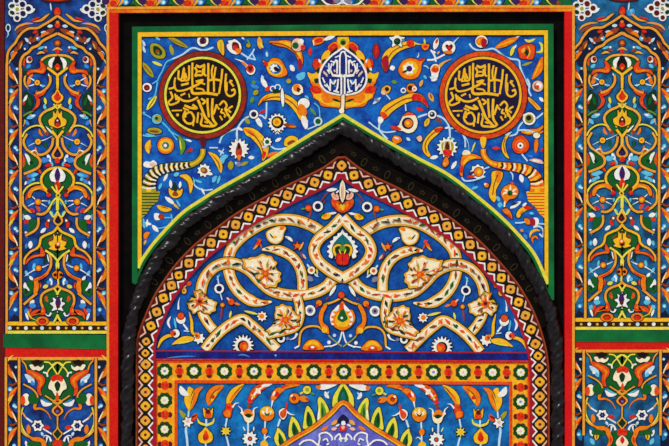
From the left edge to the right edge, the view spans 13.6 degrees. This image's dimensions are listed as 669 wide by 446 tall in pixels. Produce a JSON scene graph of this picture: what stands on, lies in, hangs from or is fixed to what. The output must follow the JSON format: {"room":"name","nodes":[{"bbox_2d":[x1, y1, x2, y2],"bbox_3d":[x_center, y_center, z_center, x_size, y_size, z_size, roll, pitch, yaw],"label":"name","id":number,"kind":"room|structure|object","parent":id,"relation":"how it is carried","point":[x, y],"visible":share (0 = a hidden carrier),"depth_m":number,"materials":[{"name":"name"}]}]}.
{"room":"mosque","nodes":[
{"label":"mosque","id":0,"kind":"room"},
{"bbox_3d":[0.000,0.365,14.224,4.400,4.100,0.353,0,0,0],"label":"wall","id":1,"kind":"structure","parent":0,"visible":0},
{"bbox_2d":[3,334,106,348],"bbox_3d":[-1.386,0.593,14.018,0.538,0.076,0.053,0,0,0],"label":"strip","id":2,"kind":"object","parent":1,"relation":"attached to","point":[67,341],"visible":1,"depth_m":13.99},
{"bbox_2d":[4,355,106,445],"bbox_3d":[-1.384,0.967,14.017,0.536,0.615,0.057,0,0,0],"label":"tile panel","id":3,"kind":"object","parent":1,"relation":"attached to","point":[49,401],"visible":1,"depth_m":13.99,"materials":[{"name":"tile"}]},
{"bbox_2d":[21,393,39,405],"bbox_3d":[-1.521,0.882,13.991,0.096,0.068,0.005,0,0,0],"label":"flower","id":4,"kind":"object","parent":3,"relation":"on","point":[27,399],"depth_m":13.99,"materials":[{"name":"multicoloured ceramic"}]},
{"bbox_2d":[29,360,44,371],"bbox_3d":[-1.488,0.708,13.992,0.080,0.070,0.004,0,0,0],"label":"flower","id":5,"kind":"object","parent":3,"relation":"on","point":[34,365],"depth_m":13.99,"materials":[{"name":"beige paint"}]},
{"bbox_2d":[31,420,44,431],"bbox_3d":[-1.483,1.012,13.991,0.070,0.061,0.005,0,0,0],"label":"flower","id":6,"kind":"object","parent":3,"relation":"on","point":[36,425],"depth_m":13.99,"materials":[{"name":"white ceramic"}]},
{"bbox_2d":[51,403,63,416],"bbox_3d":[-1.384,0.937,13.991,0.066,0.074,0.005,0,0,0],"label":"flower","id":7,"kind":"object","parent":3,"relation":"on","point":[57,409],"depth_m":13.99,"materials":[{"name":"orange ceramic"}]},
{"bbox_2d":[70,420,83,431],"bbox_3d":[-1.285,1.012,13.991,0.070,0.061,0.005,0,0,0],"label":"flower","id":8,"kind":"object","parent":3,"relation":"on","point":[75,425],"depth_m":13.99,"materials":[{"name":"white ceramic"}]},
{"bbox_2d":[70,360,85,371],"bbox_3d":[-1.280,0.708,13.991,0.080,0.070,0.004,0,0,0],"label":"flower","id":9,"kind":"object","parent":3,"relation":"on","point":[75,365],"depth_m":13.99,"materials":[{"name":"beige paint"}]},
{"bbox_2d":[75,393,93,405],"bbox_3d":[-1.247,0.882,13.992,0.096,0.068,0.005,0,0,0],"label":"flower","id":10,"kind":"object","parent":3,"relation":"on","point":[81,399],"depth_m":13.99,"materials":[{"name":"green paint"}]},
{"bbox_2d":[4,0,106,333],"bbox_3d":[-1.385,-0.310,14.015,0.530,1.730,0.059,0,0,0],"label":"tile panel","id":11,"kind":"object","parent":1,"relation":"attached to","point":[55,138],"visible":1,"depth_m":13.99,"materials":[{"name":"blue tile"}]},
{"bbox_2d":[5,23,11,37],"bbox_3d":[-1.631,-0.962,13.992,0.034,0.075,0.003,0,0,0],"label":"flower","id":12,"kind":"object","parent":11,"relation":"on","point":[8,26],"depth_m":13.99,"materials":[{"name":"ceramic"}]},
{"bbox_2d":[8,0,34,21],"bbox_3d":[-1.563,-1.067,13.990,0.135,0.124,0.008,0,0,0],"label":"flower","id":13,"kind":"object","parent":11,"relation":"on","point":[18,10],"depth_m":13.99,"materials":[{"name":"white tile"}]},
{"bbox_2d":[25,55,32,63],"bbox_3d":[-1.526,-0.816,13.992,0.039,0.043,0.004,0,0,0],"label":"flower","id":14,"kind":"object","parent":11,"relation":"on","point":[28,58],"depth_m":13.99,"materials":[{"name":"multicoloured ceramic"}]},
{"bbox_2d":[35,316,48,325],"bbox_3d":[-1.460,0.489,13.992,0.072,0.050,0.004,0,0,0],"label":"flower","id":15,"kind":"object","parent":11,"relation":"on","point":[39,320],"depth_m":13.99,"materials":[{"name":"orange ceramic"}]},
{"bbox_2d":[48,53,66,72],"bbox_3d":[-1.384,-0.799,13.991,0.092,0.100,0.005,0,0,0],"label":"flower","id":16,"kind":"object","parent":11,"relation":"on","point":[57,62],"depth_m":13.99,"materials":[{"name":"multicoloured ceramic"}]},
{"bbox_2d":[48,232,66,253],"bbox_3d":[-1.384,0.099,13.991,0.097,0.112,0.006,0,0,0],"label":"flower","id":17,"kind":"object","parent":11,"relation":"on","point":[57,241],"depth_m":13.99,"materials":[{"name":"yellow tile"}]},
{"bbox_2d":[48,109,66,128],"bbox_3d":[-1.384,-0.523,13.991,0.097,0.108,0.006,0,0,0],"label":"flower","id":18,"kind":"object","parent":11,"relation":"on","point":[57,118],"depth_m":13.99,"materials":[{"name":"yellow ceramic"}]},
{"bbox_2d":[66,316,79,325],"bbox_3d":[-1.308,0.489,13.992,0.072,0.050,0.004,0,0,0],"label":"flower","id":19,"kind":"object","parent":11,"relation":"on","point":[70,320],"depth_m":13.99,"materials":[{"name":"orange ceramic"}]},
{"bbox_2d":[82,55,89,63],"bbox_3d":[-1.242,-0.816,13.992,0.039,0.043,0.004,0,0,0],"label":"flower","id":20,"kind":"object","parent":11,"relation":"on","point":[85,58],"depth_m":13.99,"materials":[{"name":"white ceramic"}]},
{"bbox_2d":[80,0,106,21],"bbox_3d":[-1.205,-1.067,13.990,0.135,0.124,0.008,0,0,0],"label":"flower","id":21,"kind":"object","parent":11,"relation":"on","point":[90,10],"depth_m":13.99,"materials":[{"name":"white tile"}]},
{"bbox_2d":[103,23,106,34],"bbox_3d":[-1.137,-0.962,13.992,0.034,0.075,0.003,0,0,0],"label":"flower","id":22,"kind":"object","parent":11,"relation":"on","point":[104,24],"depth_m":13.99,"materials":[{"name":"white paint"}]},
{"bbox_2d":[0,0,668,445],"bbox_3d":[0.003,0.010,14.014,3.490,2.370,0.062,0,0,0],"label":"frame","id":23,"kind":"object","parent":1,"relation":"attached to","point":[112,351],"visible":1,"depth_m":13.99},
{"bbox_2d":[102,0,571,6],"bbox_3d":[0.010,-1.123,14.016,2.350,0.105,0.058,0,0,0],"label":"frieze","id":24,"kind":"object","parent":1,"relation":"attached to","point":[110,3],"visible":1,"depth_m":13.99},
{"bbox_2d":[119,12,563,445],"bbox_3d":[0.035,0.070,14.037,2.228,2.251,0.018,0,0,0],"label":"door frame","id":25,"kind":"structure","parent":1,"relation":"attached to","point":[127,21],"depth_m":14.03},
{"bbox_2d":[119,121,564,445],"bbox_3d":[0.038,0.341,14.004,2.237,1.708,0.084,0,0,0],"label":"molding","id":26,"kind":"structure","parent":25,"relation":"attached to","point":[219,207],"depth_m":13.98,"materials":[{"name":"stone"}]},
{"bbox_2d":[156,350,527,361],"bbox_3d":[0.035,0.666,14.020,1.870,0.059,0.016,0,0,0],"label":"bar","id":27,"kind":"object","parent":25,"relation":"attached to","point":[212,355],"visible":1,"depth_m":14.02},
{"bbox_2d":[177,383,508,445],"bbox_3d":[0.045,1.001,14.022,1.669,0.428,0.010,0,0,0],"label":"panel","id":28,"kind":"object","parent":25,"relation":"attached to","point":[208,414],"visible":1,"depth_m":14.03,"materials":[{"name":"tile"}]},
{"bbox_2d":[279,400,405,445],"bbox_3d":[0.042,1.045,14.018,0.826,0.322,0.011,0,0,0],"label":"panel","id":29,"kind":"object","parent":28,"relation":"attached to","point":[343,425],"visible":1,"depth_m":14.02,"materials":[{"name":"tile"}]},
{"bbox_2d":[156,360,529,445],"bbox_3d":[0.040,0.954,14.021,1.878,0.538,0.013,0,0,0],"label":"border","id":30,"kind":"object","parent":25,"relation":"attached to","point":[169,373],"visible":1,"depth_m":14.02,"materials":[{"name":"tile"}]},
{"bbox_2d":[136,156,549,445],"bbox_3d":[0.041,0.430,14.012,2.072,1.530,0.007,0,0,0],"label":"band","id":31,"kind":"object","parent":25,"relation":"attached to","point":[341,167],"visible":1,"depth_m":14.01,"materials":[{"name":"tile"}]},
{"bbox_2d":[156,179,526,351],"bbox_3d":[0.030,0.215,14.016,1.905,0.933,0.024,0,0,0],"label":"panel","id":32,"kind":"object","parent":1,"relation":"attached to","point":[339,267],"visible":1,"depth_m":14.02,"materials":[{"name":"tile"}]},
{"bbox_2d":[167,316,179,337],"bbox_3d":[-0.805,0.522,14.018,0.068,0.110,0.006,0,0,0],"label":"flower","id":33,"kind":"object","parent":32,"relation":"on","point":[173,322],"depth_m":14.02,"materials":[{"name":"ceramic"}]},
{"bbox_2d":[176,312,188,331],"bbox_3d":[-0.760,0.495,14.018,0.066,0.101,0.007,0,0,0],"label":"flower","id":34,"kind":"object","parent":32,"relation":"on","point":[182,318],"depth_m":14.02,"materials":[{"name":"ceramic"}]},
{"bbox_2d":[231,334,254,350],"bbox_3d":[-0.458,0.613,14.018,0.124,0.124,0.006,0,0,0],"label":"flower","id":35,"kind":"object","parent":32,"relation":"on","point":[239,342],"depth_m":14.01,"materials":[{"name":"white paint"}]},
{"bbox_2d":[302,339,324,350],"bbox_3d":[-0.106,0.610,14.019,0.115,0.061,0.006,0,0,0],"label":"flower","id":36,"kind":"object","parent":32,"relation":"on","point":[307,344],"depth_m":14.02,"materials":[{"name":"orange ceramic"}]},
{"bbox_2d":[326,228,358,265],"bbox_3d":[0.040,0.121,14.015,0.165,0.189,0.008,0,0,0],"label":"flower","id":37,"kind":"object","parent":32,"relation":"on","point":[342,244],"depth_m":14.01,"materials":[{"name":"tile"}]},
{"bbox_2d":[330,179,354,213],"bbox_3d":[0.040,-0.134,14.015,0.121,0.178,0.008,0,0,0],"label":"flower","id":38,"kind":"object","parent":32,"relation":"on","point":[342,195],"depth_m":14.01,"materials":[{"name":"orange tile"}]},
{"bbox_2d":[360,339,382,350],"bbox_3d":[0.186,0.613,14.019,0.115,0.061,0.006,0,0,0],"label":"flower","id":39,"kind":"object","parent":32,"relation":"on","point":[365,344],"depth_m":14.02,"materials":[{"name":"orange ceramic"}]},
{"bbox_2d":[430,335,452,351],"bbox_3d":[0.537,0.620,14.019,0.124,0.124,0.006,0,0,0],"label":"flower","id":40,"kind":"object","parent":32,"relation":"on","point":[438,343],"depth_m":14.02,"materials":[{"name":"white paint"}]},
{"bbox_2d":[496,314,508,333],"bbox_3d":[0.840,0.505,14.018,0.066,0.101,0.007,0,0,0],"label":"flower","id":41,"kind":"object","parent":32,"relation":"on","point":[502,320],"depth_m":14.02,"materials":[{"name":"multicoloured ceramic"}]},
{"bbox_2d":[504,319,517,339],"bbox_3d":[0.885,0.533,14.019,0.068,0.110,0.006,0,0,0],"label":"flower","id":42,"kind":"object","parent":32,"relation":"on","point":[510,325],"depth_m":14.02,"materials":[{"name":"multicoloured ceramic"}]},
{"bbox_2d":[132,24,553,299],"bbox_3d":[0.043,-0.301,14.007,2.110,1.388,0.042,0,0,0],"label":"spandrel panel","id":43,"kind":"object","parent":1,"relation":"attached to","point":[471,104],"visible":1,"depth_m":14.00,"materials":[{"name":"blue tile"}]},
{"bbox_2d":[143,160,156,167],"bbox_3d":[-0.922,-0.295,13.998,0.068,0.037,0.004,0,0,0],"label":"flower","id":44,"kind":"object","parent":43,"relation":"on","point":[146,163],"depth_m":14.00,"materials":[{"name":"white tile"}]},
{"bbox_2d":[143,80,158,92],"bbox_3d":[-0.922,-0.685,13.998,0.086,0.066,0.004,0,0,0],"label":"flower","id":45,"kind":"object","parent":43,"relation":"on","point":[149,86],"depth_m":14.00,"materials":[{"name":"white ceramic"}]},
{"bbox_2d":[151,113,162,124],"bbox_3d":[-0.888,-0.520,13.998,0.059,0.059,0.003,0,0,0],"label":"flower","id":46,"kind":"object","parent":43,"relation":"on","point":[156,118],"depth_m":14.00,"materials":[{"name":"blue ceramic"}]},
{"bbox_2d":[149,42,165,59],"bbox_3d":[-0.883,-0.860,13.998,0.085,0.085,0.004,0,0,0],"label":"flower","id":47,"kind":"object","parent":43,"relation":"on","point":[157,50],"depth_m":14.00,"materials":[{"name":"yellow ceramic"}]},
{"bbox_2d":[154,213,171,219],"bbox_3d":[-0.857,-0.032,13.998,0.092,0.036,0.003,0,0,0],"label":"flower","id":48,"kind":"object","parent":43,"relation":"on","point":[157,216],"depth_m":14.00,"materials":[{"name":"white tile"}]},
{"bbox_2d":[157,136,174,153],"bbox_3d":[-0.844,-0.388,13.998,0.091,0.090,0.004,0,0,0],"label":"flower","id":49,"kind":"object","parent":43,"relation":"on","point":[165,144],"depth_m":14.00,"materials":[{"name":"orange tile"}]},
{"bbox_2d":[168,180,182,198],"bbox_3d":[-0.794,-0.168,13.998,0.077,0.095,0.004,0,0,0],"label":"flower","id":50,"kind":"object","parent":43,"relation":"on","point":[175,187],"depth_m":14.00,"materials":[{"name":"yellow tile"}]},
{"bbox_2d":[196,38,208,46],"bbox_3d":[-0.658,-0.911,13.998,0.066,0.066,0.004,0,0,0],"label":"flower","id":51,"kind":"object","parent":43,"relation":"on","point":[200,42],"depth_m":14.00,"materials":[{"name":"white paint"}]},
{"bbox_2d":[226,38,241,54],"bbox_3d":[-0.502,-0.881,13.998,0.081,0.084,0.004,0,0,0],"label":"flower","id":52,"kind":"object","parent":43,"relation":"on","point":[233,45],"depth_m":14.00,"materials":[{"name":"white ceramic"}]},
{"bbox_2d":[228,130,249,160],"bbox_3d":[-0.477,-0.388,13.997,0.116,0.155,0.005,0,0,0],"label":"flower","id":53,"kind":"object","parent":43,"relation":"on","point":[238,140],"depth_m":14.00,"materials":[{"name":"white tile"}]},
{"bbox_2d":[236,59,255,75],"bbox_3d":[-0.445,-0.780,13.998,0.106,0.085,0.004,0,0,0],"label":"flower","id":54,"kind":"object","parent":43,"relation":"on","point":[244,67],"depth_m":14.00,"materials":[{"name":"red ceramic"}]},
{"bbox_2d":[262,136,272,147],"bbox_3d":[-0.337,-0.404,13.998,0.058,0.061,0.004,0,0,0],"label":"flower","id":55,"kind":"object","parent":43,"relation":"on","point":[267,141],"depth_m":14.00,"materials":[{"name":"white ceramic"}]},
{"bbox_2d":[266,152,277,156],"bbox_3d":[-0.313,-0.344,13.998,0.062,0.024,0.003,0,0,0],"label":"flower","id":56,"kind":"object","parent":43,"relation":"on","point":[268,154],"depth_m":14.00,"materials":[{"name":"tile"}]},
{"bbox_2d":[262,57,287,77],"bbox_3d":[-0.298,-0.777,13.998,0.133,0.104,0.004,0,0,0],"label":"flower","id":57,"kind":"object","parent":43,"relation":"on","point":[272,67],"depth_m":14.00,"materials":[{"name":"orange ceramic"}]},
{"bbox_2d":[267,112,295,132],"bbox_3d":[-0.266,-0.501,13.997,0.148,0.105,0.005,0,0,0],"label":"flower","id":58,"kind":"object","parent":43,"relation":"on","point":[277,122],"depth_m":14.00,"materials":[{"name":"white ceramic"}]},
{"bbox_2d":[283,135,298,146],"bbox_3d":[-0.218,-0.409,13.998,0.079,0.062,0.003,0,0,0],"label":"flower","id":59,"kind":"object","parent":43,"relation":"on","point":[288,140],"depth_m":14.00,"materials":[{"name":"yellow ceramic"}]},
{"bbox_2d":[291,83,303,95],"bbox_3d":[-0.185,-0.667,13.998,0.064,0.063,0.004,0,0,0],"label":"flower","id":60,"kind":"object","parent":43,"relation":"on","point":[297,89],"depth_m":14.00,"materials":[{"name":"white ceramic"}]},
{"bbox_2d":[291,37,304,51],"bbox_3d":[-0.183,-0.891,13.997,0.073,0.074,0.005,0,0,0],"label":"flower","id":61,"kind":"object","parent":43,"relation":"on","point":[297,43],"depth_m":14.00,"materials":[{"name":"pink ceramic"}]},
{"bbox_2d":[297,97,309,128],"bbox_3d":[-0.154,-0.550,13.998,0.067,0.156,0.004,0,0,0],"label":"flower","id":62,"kind":"object","parent":43,"relation":"on","point":[303,103],"depth_m":14.00,"materials":[{"name":"multicoloured ceramic"}]},
{"bbox_2d":[310,103,322,126],"bbox_3d":[-0.089,-0.542,13.998,0.066,0.121,0.004,0,0,0],"label":"flower","id":63,"kind":"object","parent":43,"relation":"on","point":[316,109],"depth_m":14.00,"materials":[{"name":"white ceramic"}]},
{"bbox_2d":[368,117,395,138],"bbox_3d":[0.237,-0.474,13.998,0.137,0.116,0.004,0,0,0],"label":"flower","id":64,"kind":"object","parent":43,"relation":"on","point":[378,127],"depth_m":14.00,"materials":[{"name":"tile"}]},
{"bbox_2d":[381,85,391,99],"bbox_3d":[0.258,-0.654,13.998,0.055,0.076,0.004,0,0,0],"label":"flower","id":65,"kind":"object","parent":43,"relation":"on","point":[386,90],"depth_m":14.00,"materials":[{"name":"paint"}]},
{"bbox_2d":[391,135,402,143],"bbox_3d":[0.312,-0.417,13.998,0.057,0.050,0.003,0,0,0],"label":"flower","id":66,"kind":"object","parent":43,"relation":"on","point":[395,139],"depth_m":14.00,"materials":[{"name":"orange ceramic"}]},
{"bbox_2d":[388,35,405,47],"bbox_3d":[0.312,-0.919,13.997,0.091,0.086,0.004,0,0,0],"label":"flower","id":67,"kind":"object","parent":43,"relation":"on","point":[394,41],"depth_m":14.00,"materials":[{"name":"white ceramic"}]},
{"bbox_2d":[390,104,417,133],"bbox_3d":[0.348,-0.520,13.997,0.141,0.149,0.006,0,0,0],"label":"flower","id":68,"kind":"object","parent":43,"relation":"on","point":[403,117],"depth_m":14.00,"materials":[{"name":"multicoloured ceramic"}]},
{"bbox_2d":[401,83,416,92],"bbox_3d":[0.371,-0.674,13.997,0.082,0.054,0.005,0,0,0],"label":"flower","id":69,"kind":"object","parent":43,"relation":"on","point":[405,87],"depth_m":14.00,"materials":[{"name":"multicoloured ceramic"}]},
{"bbox_2d":[398,58,425,79],"bbox_3d":[0.387,-0.771,13.997,0.142,0.112,0.004,0,0,0],"label":"flower","id":70,"kind":"object","parent":43,"relation":"on","point":[408,68],"depth_m":14.00,"materials":[{"name":"orange ceramic"}]},
{"bbox_2d":[416,135,422,142],"bbox_3d":[0.424,-0.422,13.998,0.037,0.040,0.004,0,0,0],"label":"flower","id":71,"kind":"object","parent":43,"relation":"on","point":[419,138],"depth_m":14.00,"materials":[{"name":"pink ceramic"}]},
{"bbox_2d":[429,59,450,78],"bbox_3d":[0.530,-0.770,13.997,0.110,0.102,0.005,0,0,0],"label":"flower","id":72,"kind":"object","parent":43,"relation":"on","point":[438,68],"depth_m":14.00,"materials":[{"name":"multicoloured ceramic"}]},
{"bbox_2d":[436,127,458,167],"bbox_3d":[0.565,-0.377,13.997,0.118,0.202,0.007,0,0,0],"label":"flower","id":73,"kind":"object","parent":43,"relation":"on","point":[447,138],"depth_m":14.00,"materials":[{"name":"white tile"}]},
{"bbox_2d":[474,35,487,47],"bbox_3d":[0.735,-0.907,13.998,0.070,0.068,0.005,0,0,0],"label":"flower","id":74,"kind":"object","parent":43,"relation":"on","point":[480,41],"depth_m":14.00,"materials":[{"name":"paint"}]},
{"bbox_2d":[500,182,518,206],"bbox_3d":[0.876,-0.143,13.996,0.095,0.125,0.007,0,0,0],"label":"flower","id":75,"kind":"object","parent":43,"relation":"on","point":[509,191],"depth_m":14.00,"materials":[{"name":"orange tile"}]},
{"bbox_2d":[511,134,529,160],"bbox_3d":[0.930,-0.374,13.997,0.094,0.136,0.005,0,0,0],"label":"flower","id":76,"kind":"object","parent":43,"relation":"on","point":[520,143],"depth_m":14.00,"materials":[{"name":"orange ceramic"}]},
{"bbox_2d":[517,43,535,59],"bbox_3d":[0.959,-0.855,13.998,0.094,0.085,0.004,0,0,0],"label":"flower","id":77,"kind":"object","parent":43,"relation":"on","point":[525,51],"depth_m":14.00,"materials":[{"name":"orange ceramic"}]},
{"bbox_2d":[522,112,535,125],"bbox_3d":[0.974,-0.521,13.998,0.072,0.072,0.005,0,0,0],"label":"flower","id":78,"kind":"object","parent":43,"relation":"on","point":[528,118],"depth_m":14.00,"materials":[{"name":"white ceramic"}]},
{"bbox_2d":[515,217,544,226],"bbox_3d":[0.979,-0.004,13.997,0.152,0.047,0.005,0,0,0],"label":"flower","id":79,"kind":"object","parent":43,"relation":"on","point":[519,221],"depth_m":14.00,"materials":[{"name":"white tile"}]},
{"bbox_2d":[531,80,542,92],"bbox_3d":[1.016,-0.684,13.998,0.064,0.064,0.004,0,0,0],"label":"flower","id":80,"kind":"object","parent":43,"relation":"on","point":[536,85],"depth_m":14.00,"materials":[{"name":"multicoloured ceramic"}]},
{"bbox_2d":[572,0,668,329],"bbox_3d":[1.438,-0.321,14.015,0.530,1.714,0.059,0,0,0],"label":"tile panel","id":81,"kind":"object","parent":1,"relation":"attached to","point":[622,46],"visible":1,"depth_m":13.99,"materials":[{"name":"tile"}]},
{"bbox_2d":[573,0,599,20],"bbox_3d":[1.258,-1.070,13.990,0.135,0.124,0.008,0,0,0],"label":"flower","id":82,"kind":"object","parent":81,"relation":"on","point":[585,10],"depth_m":13.99,"materials":[{"name":"white tile"}]},
{"bbox_2d":[590,55,597,63],"bbox_3d":[1.295,-0.818,13.992,0.039,0.042,0.004,0,0,0],"label":"flower","id":83,"kind":"object","parent":81,"relation":"on","point":[593,58],"depth_m":13.99,"materials":[{"name":"white paint"}]},
{"bbox_2d":[600,312,613,321],"bbox_3d":[1.361,0.470,13.992,0.072,0.050,0.004,0,0,0],"label":"flower","id":84,"kind":"object","parent":81,"relation":"on","point":[604,316],"depth_m":13.99,"materials":[{"name":"orange tile"}]},
{"bbox_2d":[613,53,630,71],"bbox_3d":[1.437,-0.801,13.991,0.092,0.098,0.005,0,0,0],"label":"flower","id":85,"kind":"object","parent":81,"relation":"on","point":[621,61],"depth_m":13.99,"materials":[{"name":"multicoloured ceramic"}]},
{"bbox_2d":[612,229,631,250],"bbox_3d":[1.437,0.086,13.991,0.097,0.111,0.006,0,0,0],"label":"flower","id":86,"kind":"object","parent":81,"relation":"on","point":[621,238],"depth_m":13.99,"materials":[{"name":"yellow tile"}]},
{"bbox_2d":[612,108,631,127],"bbox_3d":[1.437,-0.528,13.991,0.097,0.106,0.006,0,0,0],"label":"flower","id":87,"kind":"object","parent":81,"relation":"on","point":[621,117],"depth_m":13.99,"materials":[{"name":"yellow ceramic"}]},
{"bbox_2d":[630,312,643,321],"bbox_3d":[1.513,0.470,13.992,0.072,0.050,0.004,0,0,0],"label":"flower","id":88,"kind":"object","parent":81,"relation":"on","point":[634,316],"depth_m":13.99,"materials":[{"name":"orange tile"}]},
{"bbox_2d":[646,55,653,63],"bbox_3d":[1.579,-0.818,13.992,0.039,0.042,0.004,0,0,0],"label":"flower","id":89,"kind":"object","parent":81,"relation":"on","point":[649,58],"depth_m":13.99,"materials":[{"name":"white ceramic"}]},
{"bbox_2d":[644,0,668,20],"bbox_3d":[1.616,-1.070,13.990,0.135,0.124,0.008,0,0,0],"label":"flower","id":90,"kind":"object","parent":81,"relation":"on","point":[654,10],"depth_m":13.99,"materials":[{"name":"white tile"}]},
{"bbox_2d":[575,348,668,445],"bbox_3d":[1.437,0.916,14.017,0.536,0.588,0.057,0,0,0],"label":"tile panel","id":91,"kind":"object","parent":1,"relation":"attached to","point":[622,396],"visible":1,"depth_m":13.99,"materials":[{"name":"tile"}]},
{"bbox_2d":[585,384,603,396],"bbox_3d":[1.300,0.835,13.991,0.096,0.065,0.005,0,0,0],"label":"flower","id":92,"kind":"object","parent":91,"relation":"on","point":[591,390],"depth_m":13.99,"materials":[{"name":"multicoloured ceramic"}]},
{"bbox_2d":[593,352,608,362],"bbox_3d":[1.333,0.668,13.992,0.080,0.067,0.004,0,0,0],"label":"flower","id":93,"kind":"object","parent":91,"relation":"on","point":[598,357],"depth_m":13.99,"materials":[{"name":"white ceramic"}]},
{"bbox_2d":[596,409,608,420],"bbox_3d":[1.338,0.960,13.991,0.070,0.058,0.005,0,0,0],"label":"flower","id":94,"kind":"object","parent":91,"relation":"on","point":[601,414],"depth_m":13.99,"materials":[{"name":"white ceramic"}]},
{"bbox_2d":[615,395,628,405],"bbox_3d":[1.437,0.888,13.991,0.066,0.071,0.005,0,0,0],"label":"flower","id":95,"kind":"object","parent":91,"relation":"on","point":[620,400],"depth_m":13.99,"materials":[{"name":"multicoloured ceramic"}]},
{"bbox_2d":[615,435,628,445],"bbox_3d":[1.437,1.094,13.991,0.072,0.076,0.005,0,0,0],"label":"flower","id":96,"kind":"object","parent":91,"relation":"on","point":[620,440],"depth_m":13.99,"materials":[{"name":"white ceramic"}]},
{"bbox_2d":[635,409,648,420],"bbox_3d":[1.536,0.960,13.991,0.070,0.058,0.005,0,0,0],"label":"flower","id":97,"kind":"object","parent":91,"relation":"on","point":[640,414],"depth_m":13.99,"materials":[{"name":"white paint"}]},
{"bbox_2d":[635,352,650,362],"bbox_3d":[1.541,0.668,13.992,0.080,0.067,0.004,0,0,0],"label":"flower","id":98,"kind":"object","parent":91,"relation":"on","point":[640,357],"depth_m":13.99,"materials":[{"name":"white ceramic"}]},
{"bbox_2d":[640,384,658,396],"bbox_3d":[1.574,0.835,13.991,0.096,0.065,0.005,0,0,0],"label":"flower","id":99,"kind":"object","parent":91,"relation":"on","point":[646,390],"depth_m":13.99,"materials":[{"name":"multicoloured ceramic"}]},
{"bbox_2d":[575,330,668,341],"bbox_3d":[1.466,0.566,14.018,0.562,0.060,0.053,0,0,0],"label":"strip","id":100,"kind":"object","parent":1,"relation":"attached to","point":[580,335],"visible":1,"depth_m":13.99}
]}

